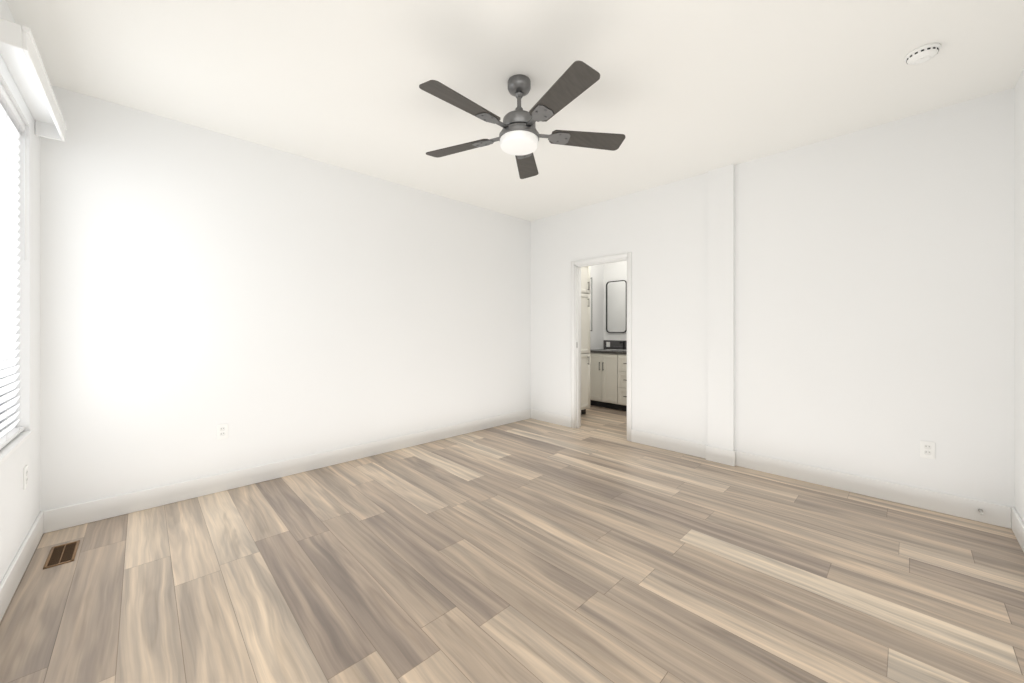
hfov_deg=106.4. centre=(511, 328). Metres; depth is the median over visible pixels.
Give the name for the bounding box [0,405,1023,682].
floor
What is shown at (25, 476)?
outlet
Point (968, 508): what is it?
baseboard
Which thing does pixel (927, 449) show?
outlet
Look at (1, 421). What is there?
window
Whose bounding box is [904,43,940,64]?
smoke detector
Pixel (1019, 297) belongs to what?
wall
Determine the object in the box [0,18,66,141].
window valance
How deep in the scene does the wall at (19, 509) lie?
2.09 m
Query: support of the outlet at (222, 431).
attached to the wall at (198, 285)
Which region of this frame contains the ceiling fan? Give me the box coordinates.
[419,60,624,178]
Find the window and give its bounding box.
[0,352,5,432]
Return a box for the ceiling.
[6,0,1023,220]
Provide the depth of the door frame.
4.78 m
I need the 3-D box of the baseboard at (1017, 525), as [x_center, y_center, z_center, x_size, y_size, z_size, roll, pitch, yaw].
[1.553,1.175,0.873,4.338,0.135,0.014,0,0,-44]
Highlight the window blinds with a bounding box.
[0,82,25,449]
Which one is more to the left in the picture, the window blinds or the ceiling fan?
the window blinds
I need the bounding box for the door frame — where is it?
[571,252,631,440]
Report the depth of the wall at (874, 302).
3.00 m
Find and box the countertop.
[590,348,626,351]
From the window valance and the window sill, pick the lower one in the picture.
the window sill
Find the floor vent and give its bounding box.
[43,540,79,568]
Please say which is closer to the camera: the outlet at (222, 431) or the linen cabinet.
the outlet at (222, 431)
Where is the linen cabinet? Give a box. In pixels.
[581,266,591,414]
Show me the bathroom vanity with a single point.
(608, 375)
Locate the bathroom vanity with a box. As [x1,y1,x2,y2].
[590,352,626,410]
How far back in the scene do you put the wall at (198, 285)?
3.03 m
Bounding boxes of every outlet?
[23,465,27,489]
[217,423,227,439]
[920,441,934,458]
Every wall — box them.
[0,0,39,582]
[40,85,603,511]
[531,88,1014,507]
[604,261,626,340]
[1015,67,1023,522]
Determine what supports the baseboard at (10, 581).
attached to the wall at (19, 509)
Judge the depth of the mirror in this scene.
6.43 m
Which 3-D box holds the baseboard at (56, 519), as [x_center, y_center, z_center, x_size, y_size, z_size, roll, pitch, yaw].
[-1.297,1.175,3.823,4.338,0.135,0.014,0,0,-44]
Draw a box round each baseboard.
[0,512,42,621]
[41,409,530,533]
[531,409,1010,528]
[1011,507,1023,551]
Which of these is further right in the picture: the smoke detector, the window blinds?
the smoke detector
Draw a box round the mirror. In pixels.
[606,280,626,332]
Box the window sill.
[0,430,32,464]
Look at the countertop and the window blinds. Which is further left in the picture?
the window blinds
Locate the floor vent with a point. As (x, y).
(61, 554)
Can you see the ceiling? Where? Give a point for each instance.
(678, 90)
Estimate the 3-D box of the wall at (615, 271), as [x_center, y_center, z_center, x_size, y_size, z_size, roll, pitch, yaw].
[2.508,-0.128,5.755,0.120,2.740,2.520,0,0,-44]

